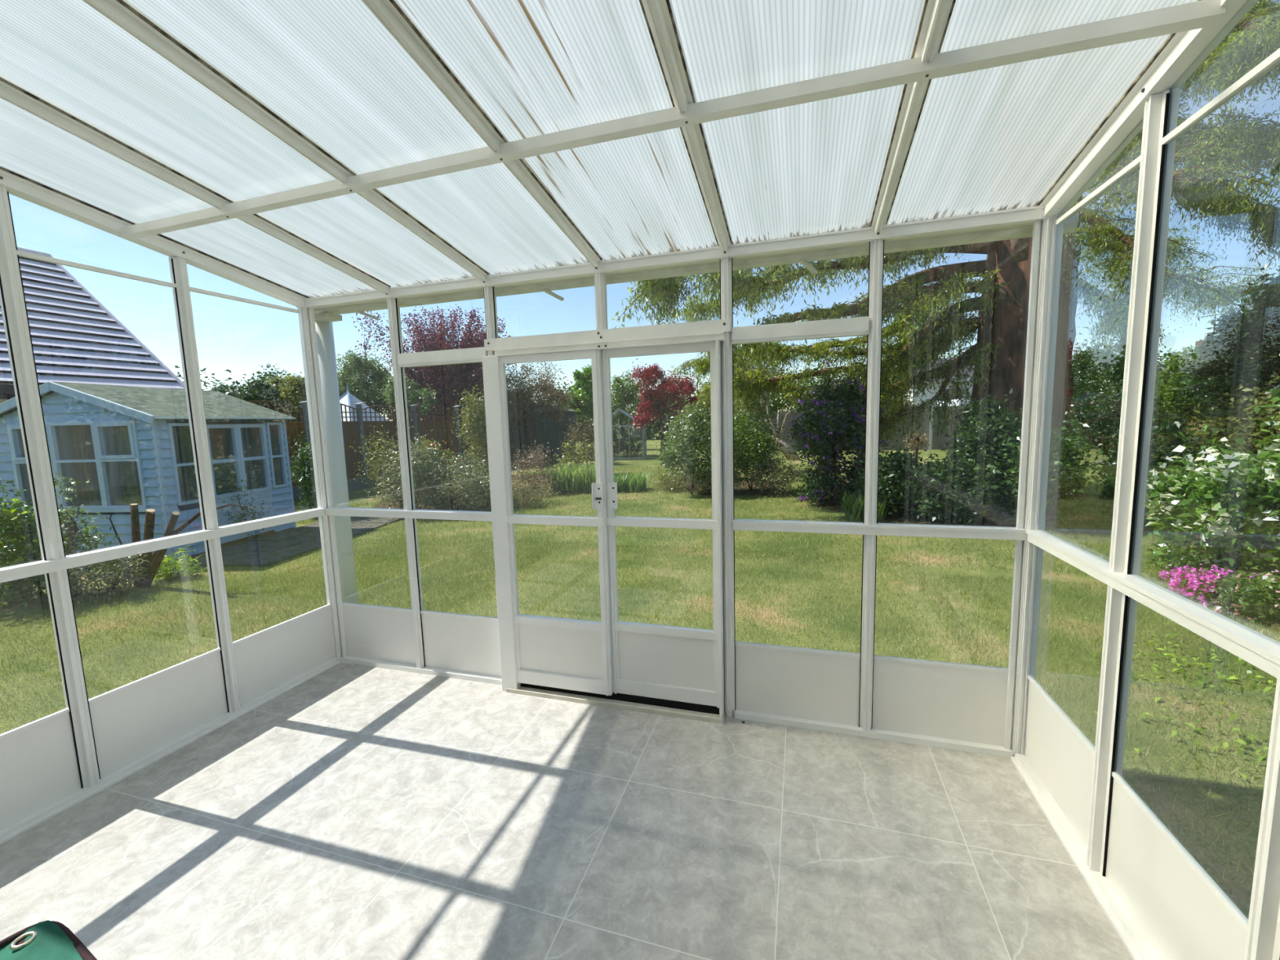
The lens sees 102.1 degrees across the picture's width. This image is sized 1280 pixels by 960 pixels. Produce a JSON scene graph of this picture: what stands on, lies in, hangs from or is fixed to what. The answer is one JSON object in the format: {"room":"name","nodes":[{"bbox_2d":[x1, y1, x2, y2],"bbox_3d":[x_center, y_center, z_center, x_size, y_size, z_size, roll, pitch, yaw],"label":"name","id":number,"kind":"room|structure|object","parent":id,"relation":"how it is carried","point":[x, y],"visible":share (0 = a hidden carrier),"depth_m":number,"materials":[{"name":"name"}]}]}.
{"room":"sunroom","nodes":[
{"label":"sunroom","id":0,"kind":"room"},
{"bbox_2d":[0,166,341,844],"bbox_3d":[-2.265,-0.025,1.918,0.082,2.603,2.500,0,7,17],"label":"wall","id":1,"kind":"structure","parent":0,"point":[54,564],"depth_m":2.08,"materials":[{"name":"metal"}]},
{"bbox_2d":[0,711,81,830],"bbox_3d":[-2.363,0.079,1.676,0.005,2.402,0.608,0,7,17],"label":"panel","id":2,"kind":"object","parent":1,"relation":"in","point":[39,768],"depth_m":1.96,"materials":[{"name":"paint"}]},
{"bbox_2d":[88,650,227,777],"bbox_3d":[-2.187,0.061,2.241,0.005,2.299,0.548,0,7,17],"label":"wall panel","id":3,"kind":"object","parent":1,"relation":"in","point":[129,724],"depth_m":2.32,"materials":[{"name":"paint"}]},
{"bbox_2d":[233,606,334,706],"bbox_3d":[-2.013,0.039,2.801,0.005,2.207,0.598,0,7,17],"label":"wall panel","id":4,"kind":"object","parent":1,"relation":"in","point":[266,661],"depth_m":2.88,"materials":[{"name":"paint"}]},
{"bbox_2d":[0,662,1133,959],"bbox_3d":[-0.502,1.328,1.560,3.702,0.099,2.490,0,7,17],"label":"floor","id":5,"kind":"structure","parent":0,"point":[357,811],"depth_m":1.77,"materials":[{"name":"grey tile"}]},
{"bbox_2d":[0,920,97,959],"bbox_3d":[-1.260,1.179,0.968,0.350,0.372,0.350,2,7,27],"label":"canvas bag","id":6,"kind":"object","parent":5,"relation":"on","point":[47,940],"visible":1,"depth_m":1.10,"materials":[{"name":"green fabric"}]},
{"bbox_2d":[0,0,1226,297],"bbox_3d":[-0.566,-1.077,1.293,3.642,0.464,2.583,0,7,17],"label":"ceiling","id":7,"kind":"structure","parent":0,"point":[407,142],"depth_m":1.51,"materials":[{"name":"plastic"}]},
{"bbox_2d":[0,427,1279,919],"bbox_3d":[10.695,-3.538,43.576,140.000,0.400,135.000,0,7,17],"label":"lawn","id":8,"kind":"structure","parent":0,"point":[15,611],"depth_m":4.19,"materials":[{"name":"green plant"}]},
{"bbox_2d":[0,478,111,608],"bbox_3d":[-5.826,0.552,4.785,1.284,1.244,1.203,2,7,29],"label":"evergreen shrub","id":9,"kind":"object","parent":8,"relation":"on","point":[15,588],"visible":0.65,"depth_m":4.72,"materials":[{"name":"green plant"}]},
{"bbox_2d":[8,472,123,596],"bbox_3d":[-5.493,0.541,4.943,0.677,1.237,0.784,-2,7,-5],"label":"shrub","id":10,"kind":"object","parent":8,"relation":"on","point":[69,535],"visible":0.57,"depth_m":4.96,"materials":[{"name":"green plant"}]},
{"bbox_2d":[0,246,184,403],"bbox_3d":[-19.133,-1.774,4.844,8.064,6.540,21.500,0,7,17],"label":"neighbouring house","id":11,"kind":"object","parent":8,"relation":"on","point":[76,339],"visible":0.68,"depth_m":13.01,"materials":[{"name":"tile"}]},
{"bbox_2d":[31,537,170,605],"bbox_3d":[-5.211,0.829,5.018,0.996,0.586,0.983,0,7,17],"label":"ground cover","id":12,"kind":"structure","parent":8,"relation":"on","point":[122,567],"depth_m":4.91,"materials":[{"name":"green plant"}]},
{"bbox_2d":[0,381,296,562],"bbox_3d":[-6.714,-0.188,7.187,2.527,2.175,2.182,-1,7,6],"label":"summerhouse","id":13,"kind":"object","parent":8,"relation":"on","point":[133,444],"visible":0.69,"depth_m":6.33,"materials":[{"name":"blue paint"}]},
{"bbox_2d":[63,425,97,505],"bbox_3d":[-6.835,-0.161,6.341,0.280,1.080,0.044,-1,7,6],"label":"curtain","id":14,"kind":"object","parent":13,"relation":"hanging from","point":[76,437],"depth_m":6.33,"materials":[{"name":"beige fabric"}]},
{"bbox_2d":[114,426,140,505],"bbox_3d":[-6.214,-0.171,6.279,0.170,1.080,0.048,-1,7,6],"label":"curtain","id":15,"kind":"object","parent":13,"relation":"hanging from","point":[128,473],"depth_m":6.27,"materials":[{"name":"beige fabric"}]},
{"bbox_2d":[109,503,248,588],"bbox_3d":[-4.677,0.683,5.113,1.449,0.900,0.363,-1,7,1],"label":"stump","id":16,"kind":"object","parent":8,"relation":"on","point":[156,559],"visible":0.77,"depth_m":5.11,"materials":[{"name":"brown plant"}]},
{"bbox_2d":[154,544,207,582],"bbox_3d":[-4.946,0.882,5.465,0.652,0.412,0.476,0,7,17],"label":"clump","id":17,"kind":"object","parent":8,"relation":"on","point":[166,571],"visible":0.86,"depth_m":5.47,"materials":[{"name":"green plant"}]},
{"bbox_2d":[215,468,285,539],"bbox_3d":[-5.633,0.363,7.215,0.845,1.027,0.936,0,7,17],"label":"young shrub","id":18,"kind":"object","parent":8,"relation":"on","point":[221,481],"visible":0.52,"depth_m":7.17,"materials":[{"name":"green plant"}]},
{"bbox_2d":[235,379,284,411],"bbox_3d":[-11.081,-1.412,15.240,1.126,3.083,1.112,-6,8,-34],"label":"topiary tree","id":19,"kind":"object","parent":8,"relation":"on","point":[259,390],"visible":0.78,"depth_m":14.97,"materials":[{"name":"green plant"}]},
{"bbox_2d":[174,363,378,422],"bbox_3d":[-14.079,-2.364,21.258,4.167,4.517,11.195,-2,7,0],"label":"tree line","id":20,"kind":"object","parent":8,"relation":"on","point":[223,388],"visible":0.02,"depth_m":18.50,"materials":[{"name":"green plant"}]},
{"bbox_2d":[165,516,404,566],"bbox_3d":[-4.763,0.811,7.437,1.330,0.025,2.981,-1,7,6],"label":"patio slab","id":21,"kind":"object","parent":8,"relation":"on","point":[286,540],"visible":0.66,"depth_m":6.86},
{"bbox_2d":[263,371,306,422],"bbox_3d":[-11.176,-1.808,16.949,1.798,3.482,1.389,3,8,37],"label":"tree","id":22,"kind":"object","parent":8,"relation":"on","point":[293,390],"visible":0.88,"depth_m":16.55,"materials":[{"name":"green plant"}]},
{"bbox_2d":[288,426,318,519],"bbox_3d":[-5.611,-0.100,8.778,0.890,1.599,0.969,3,8,37],"label":"shrub","id":23,"kind":"object","parent":8,"relation":"on","point":[304,472],"visible":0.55,"depth_m":8.76,"materials":[{"name":"green plant"}]},
{"bbox_2d":[335,347,391,404],"bbox_3d":[-11.550,-2.889,21.065,3.220,4.711,2.208,0,7,12],"label":"tree","id":24,"kind":"object","parent":8,"relation":"on","point":[356,366],"visible":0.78,"depth_m":20.50,"materials":[{"name":"green plant"}]},
{"bbox_2d":[339,383,388,421],"bbox_3d":[-10.252,-1.833,18.337,2.253,3.102,2.047,0,7,17],"label":"gazebo","id":25,"kind":"object","parent":8,"relation":"on","point":[347,398],"visible":0.22,"depth_m":18.06,"materials":[{"name":"white fabric"}]},
{"bbox_2d":[337,375,391,416],"bbox_3d":[-14.824,-3.473,26.529,6.200,4.814,3.431,0,7,17],"label":"tree","id":26,"kind":"object","parent":8,"relation":"on","point":[375,402],"visible":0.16,"depth_m":25.68,"materials":[{"name":"green plant"}]},
{"bbox_2d":[351,310,391,405],"bbox_3d":[-10.184,-3.619,20.051,1.419,6.317,1.653,-6,8,-33],"label":"plum sucker","id":27,"kind":"object","parent":8,"relation":"on","point":[381,321],"visible":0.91,"depth_m":19.76,"materials":[{"name":"purple plant"}]},
{"bbox_2d":[246,400,514,499],"bbox_3d":[-6.186,-1.257,16.289,0.120,2.200,17.383,0,7,17],"label":"fence","id":28,"kind":"object","parent":8,"relation":"on","point":[352,430],"visible":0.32,"depth_m":13.54,"materials":[{"name":"brown wood"}]},
{"bbox_2d":[377,368,437,420],"bbox_3d":[-6.885,-1.694,15.605,1.859,3.329,1.285,-1,7,1],"label":"flowering shrub","id":29,"kind":"object","parent":8,"relation":"on","point":[415,397],"visible":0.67,"depth_m":15.28,"materials":[{"name":"green plant"}]},
{"bbox_2d":[378,303,515,420],"bbox_3d":[-7.894,-3.788,20.401,7.622,6.508,3.474,0,7,17],"label":"tree","id":30,"kind":"object","parent":8,"relation":"on","point":[444,379],"visible":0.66,"depth_m":19.36,"materials":[{"name":"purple plant"}]},
{"bbox_2d":[373,474,591,511],"bbox_3d":[-3.150,0.158,12.557,5.440,0.069,6.894,-4,7,-17],"label":"flower bed","id":31,"kind":"object","parent":8,"relation":"on","point":[544,479],"visible":0.09,"depth_m":11.18,"materials":[{"name":"soil"}]},
{"bbox_2d":[348,424,417,495],"bbox_3d":[-5.826,-0.464,11.848,1.893,1.633,1.599,0,7,17],"label":"shrub","id":32,"kind":"object","parent":31,"relation":"on","point":[374,468],"visible":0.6,"depth_m":11.78,"materials":[{"name":"green plant"}]},
{"bbox_2d":[360,426,461,519],"bbox_3d":[-3.943,-0.160,8.994,1.684,1.577,1.589,-3,7,-16],"label":"shrub","id":33,"kind":"object","parent":31,"relation":"on","point":[418,461],"visible":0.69,"depth_m":8.79,"materials":[{"name":"green plant"}]},
{"bbox_2d":[412,429,462,490],"bbox_3d":[-4.905,-0.451,12.194,1.694,1.481,1.482,4,9,40],"label":"shrub","id":34,"kind":"object","parent":31,"relation":"on","point":[430,446],"visible":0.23,"depth_m":12.08,"materials":[{"name":"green plant"}]},
{"bbox_2d":[416,450,490,511],"bbox_3d":[-3.133,-0.012,9.118,1.712,1.217,1.518,3,8,35],"label":"shrub","id":35,"kind":"object","parent":31,"relation":"on","point":[468,473],"visible":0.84,"depth_m":8.94,"materials":[{"name":"green plant"}]},
{"bbox_2d":[438,383,513,484],"bbox_3d":[-3.619,-0.989,11.810,1.559,2.565,1.411,-1,7,6],"label":"climbing shrub","id":36,"kind":"object","parent":31,"relation":"on","point":[477,419],"visible":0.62,"depth_m":11.62,"materials":[{"name":"green plant"}]},
{"bbox_2d":[459,470,519,511],"bbox_3d":[-2.794,0.161,9.474,1.127,0.775,1.220,-4,7,-21],"label":"plants","id":37,"kind":"object","parent":31,"relation":"on","point":[488,504],"visible":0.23,"depth_m":9.22,"materials":[{"name":"green plant"}]},
{"bbox_2d":[486,469,563,509],"bbox_3d":[-2.176,0.213,9.741,1.295,0.885,1.206,0,7,17],"label":"plants","id":38,"kind":"object","parent":31,"relation":"on","point":[521,491],"visible":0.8,"depth_m":9.64,"materials":[{"name":"green plant"}]},
{"bbox_2d":[510,440,562,495],"bbox_3d":[-2.438,-0.270,11.169,1.520,1.218,1.400,0,7,17],"label":"dry bush","id":39,"kind":"object","parent":31,"relation":"on","point":[537,457],"visible":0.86,"depth_m":11.12,"materials":[{"name":"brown plant"}]},
{"bbox_2d":[549,432,595,471],"bbox_3d":[-1.739,-0.580,13.519,1.235,1.309,1.131,-1,7,8],"label":"feathery shrub","id":40,"kind":"object","parent":31,"relation":"on","point":[569,455],"visible":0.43,"depth_m":13.43,"materials":[{"name":"green plant"}]},
{"bbox_2d":[536,459,614,493],"bbox_3d":[-1.294,-0.102,11.564,1.681,0.712,1.359,0,7,17],"label":"clump","id":41,"kind":"object","parent":31,"relation":"on","point":[580,479],"visible":0.75,"depth_m":11.27,"materials":[{"name":"green plant"}]},
{"bbox_2d":[561,416,595,465],"bbox_3d":[-1.668,-1.009,15.213,1.295,1.724,1.164,-2,7,-2],"label":"shrub","id":42,"kind":"object","parent":31,"relation":"on","point":[588,434],"visible":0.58,"depth_m":15.01,"materials":[{"name":"green plant"}]},
{"bbox_2d":[613,470,653,493],"bbox_3d":[-0.213,0.004,11.493,1.040,0.457,0.960,-1,7,2],"label":"clump","id":43,"kind":"object","parent":31,"relation":"on","point":[633,482],"visible":0.93,"depth_m":11.25,"materials":[{"name":"green plant"}]},
{"bbox_2d":[481,360,579,463],"bbox_3d":[-3.979,-2.585,19.201,3.734,4.119,2.693,1,7,22],"label":"tree","id":44,"kind":"object","parent":8,"relation":"on","point":[519,397],"visible":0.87,"depth_m":18.98,"materials":[{"name":"green plant"}]},
{"bbox_2d":[382,361,705,441],"bbox_3d":[-7.572,-4.516,43.103,28.627,10.295,8.912,-1,7,5],"label":"tree belt","id":45,"kind":"object","parent":8,"relation":"on","point":[656,427],"visible":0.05,"depth_m":41.98,"materials":[{"name":"green plant"}]},
{"bbox_2d":[511,403,577,464],"bbox_3d":[-3.736,-1.839,20.337,2.100,2.300,1.800,0,7,17],"label":"shed","id":46,"kind":"object","parent":8,"relation":"on","point":[549,433],"visible":0.54,"depth_m":19.57,"materials":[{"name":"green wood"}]},
{"bbox_2d":[562,364,593,453],"bbox_3d":[-2.499,-3.030,23.103,2.298,4.036,1.780,1,7,22],"label":"tree","id":47,"kind":"object","parent":8,"relation":"on","point":[583,387],"visible":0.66,"depth_m":22.63,"materials":[{"name":"green plant"}]},
{"bbox_2d":[610,370,645,441],"bbox_3d":[-0.977,-3.684,27.617,3.145,4.221,2.288,0,7,11],"label":"tree","id":48,"kind":"object","parent":8,"relation":"on","point":[624,392],"visible":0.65,"depth_m":27.24,"materials":[{"name":"green plant"}]},
{"bbox_2d":[612,408,646,460],"bbox_3d":[-0.766,-1.936,21.677,1.950,2.025,2.442,-1,7,3],"label":"greenhouse","id":49,"kind":"object","parent":8,"relation":"on","point":[617,411],"visible":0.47,"depth_m":20.57,"materials":[{"name":"silver metal"}]},
{"bbox_2d":[612,426,648,457],"bbox_3d":[-0.640,-1.525,21.116,2.069,1.408,1.179,-2,7,-1],"label":"plants","id":50,"kind":"object","parent":8,"relation":"on","point":[636,434],"visible":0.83,"depth_m":21.07,"materials":[{"name":"green plant"}]},
{"bbox_2d":[0,466,1279,916],"bbox_3d":[1.967,0.506,8.356,16.767,0.058,15.969,0,7,17],"label":"grass blades","id":51,"kind":"object","parent":8,"relation":"on","point":[481,540],"visible":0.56,"depth_m":4.48,"materials":[{"name":"green plant"}]},
{"bbox_2d":[627,358,700,460],"bbox_3d":[0.960,-2.707,19.899,2.814,3.939,1.750,0,7,11],"label":"tree","id":52,"kind":"object","parent":8,"relation":"on","point":[653,397],"visible":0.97,"depth_m":19.64,"materials":[{"name":"red plant"}]},
{"bbox_2d":[650,390,711,493],"bbox_3d":[0.964,-0.734,10.437,1.683,2.112,1.744,1,7,24],"label":"rose bush","id":53,"kind":"object","parent":8,"relation":"on","point":[677,454],"visible":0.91,"depth_m":10.29,"materials":[{"name":"green plant"}]},
{"bbox_2d":[673,375,711,440],"bbox_3d":[2.844,-3.010,23.535,2.514,3.606,2.559,-6,8,-32],"label":"tree","id":54,"kind":"object","parent":8,"relation":"on","point":[707,397],"visible":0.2,"depth_m":23.05,"materials":[{"name":"green plant"}]},
{"bbox_2d":[657,474,780,496],"bbox_3d":[1.738,0.053,12.290,3.182,0.069,4.056,0,7,17],"label":"flower bed","id":55,"kind":"object","parent":8,"relation":"on","point":[749,491],"visible":0.15,"depth_m":11.02,"materials":[{"name":"soil"}]},
{"bbox_2d":[647,466,696,493],"bbox_3d":[0.683,-0.038,11.255,1.062,0.567,1.256,-5,7,-28],"label":"plants","id":56,"kind":"object","parent":55,"relation":"on","point":[664,480],"visible":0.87,"depth_m":11.16,"materials":[{"name":"green plant"}]},
{"bbox_2d":[684,453,755,494],"bbox_3d":[1.587,-0.162,10.520,1.484,0.921,1.220,0,7,17],"label":"plants","id":57,"kind":"object","parent":55,"relation":"on","point":[709,483],"visible":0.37,"depth_m":10.49,"materials":[{"name":"green plant"}]},
{"bbox_2d":[733,393,790,491],"bbox_3d":[2.227,-0.830,10.659,1.665,2.182,1.527,2,7,27],"label":"shrub","id":58,"kind":"object","parent":55,"relation":"on","point":[742,442],"visible":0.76,"depth_m":10.44,"materials":[{"name":"green plant"}]},
{"bbox_2d":[744,444,804,496],"bbox_3d":[2.623,-0.188,10.184,1.157,1.000,1.168,-3,7,-11],"label":"bush","id":59,"kind":"object","parent":55,"relation":"on","point":[775,491],"visible":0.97,"depth_m":10.18,"materials":[{"name":"green plant"}]},
{"bbox_2d":[733,343,805,469],"bbox_3d":[3.333,-2.036,14.441,2.435,3.718,1.643,2,7,29],"label":"apple tree","id":60,"kind":"object","parent":8,"relation":"on","point":[780,372],"visible":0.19,"depth_m":14.31,"materials":[{"name":"green plant"}]},
{"bbox_2d":[749,404,799,460],"bbox_3d":[4.763,-1.644,18.514,1.884,2.199,0.385,1,7,20],"label":"tree","id":61,"kind":"object","parent":8,"relation":"on","point":[795,457],"visible":0.48,"depth_m":18.31,"materials":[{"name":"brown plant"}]},
{"bbox_2d":[695,363,898,426],"bbox_3d":[15.929,-9.781,53.252,24.227,10.407,7.122,0,7,17],"label":"tree belt","id":62,"kind":"object","parent":8,"relation":"on","point":[780,408],"visible":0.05,"depth_m":52.94,"materials":[{"name":"green plant"}]},
{"bbox_2d":[826,376,917,466],"bbox_3d":[5.605,-1.417,12.707,2.274,2.752,1.662,3,8,36],"label":"shrub","id":63,"kind":"object","parent":8,"relation":"on","point":[890,402],"visible":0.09,"depth_m":12.44,"materials":[{"name":"green plant"}]},
{"bbox_2d":[816,480,1016,540],"bbox_3d":[5.187,0.218,10.015,4.113,0.069,7.192,4,8,38],"label":"flower bed","id":64,"kind":"object","parent":8,"relation":"on","point":[836,506],"visible":0.08,"depth_m":7.25,"materials":[{"name":"soil"}]},
{"bbox_2d":[762,360,897,506],"bbox_3d":[3.472,-0.873,9.143,2.011,2.567,2.661,3,8,36],"label":"bush","id":65,"kind":"object","parent":64,"relation":"on","point":[842,430],"visible":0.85,"depth_m":8.79,"materials":[{"name":"green plant"}]},
{"bbox_2d":[839,488,886,523],"bbox_3d":[3.287,0.355,7.638,0.695,0.443,0.933,0,7,17],"label":"clump","id":66,"kind":"object","parent":64,"relation":"on","point":[853,509],"visible":0.59,"depth_m":7.40,"materials":[{"name":"green plant"}]},
{"bbox_2d":[849,427,951,520],"bbox_3d":[3.799,-0.091,7.592,1.391,1.374,1.432,3,8,33],"label":"shrub","id":67,"kind":"object","parent":64,"relation":"on","point":[895,469],"visible":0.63,"depth_m":7.43,"materials":[{"name":"green plant"}]},
{"bbox_2d":[902,451,1013,525],"bbox_3d":[4.319,0.120,7.138,1.262,1.012,1.319,-7,8,-38],"label":"shrub","id":68,"kind":"object","parent":64,"relation":"on","point":[968,490],"visible":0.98,"depth_m":6.94,"materials":[{"name":"green plant"}]},
{"bbox_2d":[933,395,1000,460],"bbox_3d":[6.209,-0.604,9.473,1.394,1.844,1.320,0,7,17],"label":"bush","id":69,"kind":"object","parent":64,"relation":"on","point":[967,405],"visible":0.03,"depth_m":9.56,"materials":[{"name":"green plant"}]},
{"bbox_2d":[935,388,1053,523],"bbox_3d":[5.035,-0.339,7.280,1.756,1.861,1.638,-6,8,-36],"label":"shrub","id":70,"kind":"object","parent":64,"relation":"on","point":[978,442],"visible":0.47,"depth_m":7.12,"materials":[{"name":"green plant"}]},
{"bbox_2d":[980,412,1107,532],"bbox_3d":[5.216,-0.118,6.708,1.378,1.512,1.289,1,7,24],"label":"shrub","id":71,"kind":"object","parent":64,"relation":"on","point":[1060,472],"visible":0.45,"depth_m":6.53,"materials":[{"name":"green plant"}]},
{"bbox_2d":[903,429,930,462],"bbox_3d":[7.939,-0.913,14.847,0.725,1.139,0.816,2,7,28],"label":"young sapling","id":72,"kind":"object","parent":8,"relation":"on","point":[917,440],"visible":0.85,"depth_m":14.80,"materials":[{"name":"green plant"}]},
{"bbox_2d":[733,405,1102,451],"bbox_3d":[11.008,-2.154,21.500,16.470,1.850,0.100,0,7,17],"label":"fence","id":73,"kind":"object","parent":8,"relation":"on","point":[925,427],"visible":0.17,"depth_m":21.30,"materials":[{"name":"grey"}]},
{"bbox_2d":[903,357,974,406],"bbox_3d":[19.017,-4.869,30.613,6.284,4.731,3.711,0,7,17],"label":"bungalow","id":74,"kind":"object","parent":8,"relation":"on","point":[929,395],"visible":0.02,"depth_m":29.75,"materials":[{"name":"white"}]},
{"bbox_2d":[611,0,1279,499],"bbox_3d":[6.607,-4.411,9.073,13.590,9.600,8.558,0,7,10],"label":"cedar tree","id":75,"kind":"object","parent":8,"relation":"on","point":[997,357],"visible":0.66,"depth_m":8.72,"materials":[{"name":"green plant"}]},
{"bbox_2d":[1071,374,1167,444],"bbox_3d":[12.374,-1.527,13.706,1.755,2.384,3.027,0,7,17],"label":"shrub","id":76,"kind":"object","parent":8,"relation":"on","point":[1113,403],"visible":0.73,"depth_m":14.04,"materials":[{"name":"green plant"}]},
{"bbox_2d":[1071,333,1168,454],"bbox_3d":[15.606,-2.904,17.337,3.532,4.098,4.681,2,7,28],"label":"tree","id":77,"kind":"object","parent":8,"relation":"on","point":[1082,362],"visible":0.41,"depth_m":17.12,"materials":[{"name":"green plant"}]},
{"bbox_2d":[1084,413,1238,533],"bbox_3d":[6.440,-0.084,6.409,1.396,1.480,1.405,2,7,27],"label":"shrub","id":78,"kind":"object","parent":8,"relation":"on","point":[1166,437],"visible":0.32,"depth_m":6.30,"materials":[{"name":"green plant"}]},
{"bbox_2d":[1073,366,1279,435],"bbox_3d":[15.553,-2.396,16.494,3.584,3.283,10.939,0,7,17],"label":"shrub","id":79,"kind":"object","parent":8,"relation":"on","point":[1269,398],"visible":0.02,"depth_m":13.29,"materials":[{"name":"green plant"}]},
{"bbox_2d":[1084,616,1276,780],"bbox_3d":[3.016,1.112,2.825,1.665,0.070,1.918,0,7,17],"label":"weeds","id":80,"kind":"object","parent":8,"relation":"on","point":[1225,744],"visible":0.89,"depth_m":2.80,"materials":[{"name":"green plant"}]},
{"bbox_2d":[1153,335,1215,438],"bbox_3d":[12.973,-1.785,12.338,1.724,3.157,2.056,1,7,23],"label":"leafy bush","id":81,"kind":"object","parent":8,"relation":"on","point":[1179,401],"visible":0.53,"depth_m":12.19,"materials":[{"name":"green plant"}]},
{"bbox_2d":[1101,385,1279,448],"bbox_3d":[14.318,-0.921,9.492,0.100,1.950,22.000,0,7,17],"label":"fence","id":82,"kind":"object","parent":8,"relation":"on","point":[1274,408],"visible":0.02,"depth_m":16.16,"materials":[{"name":"grey wood"}]},
{"bbox_2d":[1155,532,1279,631],"bbox_3d":[5.760,0.777,4.986,4.665,0.069,1.169,-7,8,-38],"label":"flower bed","id":83,"kind":"object","parent":8,"relation":"on","point":[1268,566],"visible":0.08,"depth_m":4.67,"materials":[{"name":"soil"}]},
{"bbox_2d":[1158,563,1257,604],"bbox_3d":[4.515,0.806,4.087,0.608,0.308,0.556,4,9,41],"label":"clump","id":84,"kind":"object","parent":83,"relation":"on","point":[1187,585],"visible":0.53,"depth_m":4.08,"materials":[{"name":"pink plant"}]},
{"bbox_2d":[1141,379,1279,576],"bbox_3d":[5.768,-0.064,4.285,2.227,1.955,2.382,-4,7,-18],"label":"variegated shrub","id":85,"kind":"object","parent":83,"relation":"on","point":[1231,489],"visible":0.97,"depth_m":4.46,"materials":[{"name":"green plant"}]},
{"bbox_2d":[1184,556,1279,623],"bbox_3d":[4.516,0.791,3.755,0.826,0.429,0.770,0,7,17],"label":"clump","id":86,"kind":"object","parent":83,"relation":"on","point":[1258,594],"visible":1,"depth_m":3.69,"materials":[{"name":"green plant"}]},
{"bbox_2d":[1156,313,1279,389],"bbox_3d":[23.813,-4.262,21.755,8.000,5.276,6.000,0,7,17],"label":"house","id":87,"kind":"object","parent":8,"relation":"on","point":[1197,343],"visible":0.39,"depth_m":21.59,"materials":[{"name":"brick"}]},
{"bbox_2d":[1167,262,1279,427],"bbox_3d":[11.768,-2.011,10.012,1.937,4.204,3.031,1,7,21],"label":"shrub","id":88,"kind":"object","parent":8,"relation":"on","point":[1251,353],"visible":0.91,"depth_m":9.77,"materials":[{"name":"green plant"}]},
{"bbox_2d":[1177,370,1279,492],"bbox_3d":[8.429,-0.476,7.204,1.646,2.001,2.317,0,7,17],"label":"leafy bush","id":89,"kind":"object","parent":8,"relation":"on","point":[1250,421],"visible":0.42,"depth_m":6.97,"materials":[{"name":"green plant"}]},
{"bbox_2d":[297,204,1063,757],"bbox_3d":[-0.185,0.061,2.548,3.682,2.175,0.115,0,7,17],"label":"wall","id":90,"kind":"structure","parent":0,"point":[1047,237],"depth_m":2.34,"materials":[{"name":"metal"}]},
{"bbox_2d":[342,605,416,665],"bbox_3d":[-1.601,0.054,3.028,0.580,2.102,0.005,0,7,17],"label":"wall panel","id":91,"kind":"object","parent":90,"relation":"in","point":[372,633],"depth_m":3.12,"materials":[{"name":"paint"}]},
{"bbox_2d":[407,361,501,676],"bbox_3d":[-1.029,0.059,2.850,0.594,2.102,0.005,0,7,17],"label":"panel","id":92,"kind":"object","parent":90,"relation":"in","point":[467,645],"depth_m":2.95,"materials":[{"name":"paint"}]},
{"bbox_2d":[498,349,613,695],"bbox_3d":[-0.437,0.238,2.612,0.560,1.722,0.052,0,7,17],"label":"door","id":93,"kind":"structure","parent":90,"relation":"in","point":[562,653],"depth_m":2.65,"materials":[{"name":"paint"}]},
{"bbox_2d":[600,342,719,707],"bbox_3d":[0.105,0.238,2.481,0.566,1.722,0.038,0,7,17],"label":"door","id":94,"kind":"structure","parent":90,"relation":"in","point":[664,662],"depth_m":2.52,"materials":[{"name":"paint"}]},
{"bbox_2d":[314,212,1079,322],"bbox_3d":[-0.171,-0.978,2.567,3.842,0.102,0.122,0,7,17],"label":"gutter","id":95,"kind":"object","parent":90,"relation":"attached to","point":[332,313],"visible":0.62,"depth_m":2.36,"materials":[{"name":"grey plastic"}]},
{"bbox_2d":[314,312,342,322],"bbox_3d":[-1.899,-0.967,3.090,0.210,0.032,0.090,0,7,17],"label":"outlet","id":96,"kind":"object","parent":95,"relation":"attached to","point":[325,317],"depth_m":3.05,"materials":[{"name":"grey plastic"}]},
{"bbox_2d":[315,320,358,604],"bbox_3d":[-1.912,0.100,3.268,0.148,2.230,0.148,0,7,17],"label":"downpipe","id":97,"kind":"object","parent":95,"relation":"attached to","point":[324,330],"visible":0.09,"depth_m":3.20,"materials":[{"name":"white plastic"}]},
{"bbox_2d":[735,644,860,726],"bbox_3d":[0.700,0.072,2.312,0.596,2.102,0.005,0,7,17],"label":"panel","id":98,"kind":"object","parent":90,"relation":"in","point":[822,687],"depth_m":2.41,"materials":[{"name":"paint"}]},
{"bbox_2d":[871,659,1008,746],"bbox_3d":[1.264,0.076,2.137,0.560,2.102,0.005,0,7,17],"label":"wall panel","id":99,"kind":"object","parent":90,"relation":"in","point":[958,704],"depth_m":2.23,"materials":[{"name":"paint"}]},
{"bbox_2d":[1010,0,1279,959],"bbox_3d":[1.172,0.003,0.849,0.082,2.603,2.500,0,7,17],"label":"wall","id":100,"kind":"structure","parent":0,"point":[1151,104],"depth_m":1.40,"materials":[{"name":"metal"}]},
{"bbox_2d":[1024,680,1093,848],"bbox_3d":[1.470,0.067,1.735,0.005,2.202,0.567,0,7,17],"label":"wall panel","id":101,"kind":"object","parent":100,"relation":"in","point":[1064,763],"depth_m":1.83,"materials":[{"name":"paint"}]},
{"bbox_2d":[1105,777,1246,959],"bbox_3d":[1.299,0.087,1.187,0.005,2.295,0.554,0,7,17],"label":"wall panel","id":102,"kind":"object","parent":100,"relation":"in","point":[1178,914],"depth_m":1.32,"materials":[{"name":"paint"}]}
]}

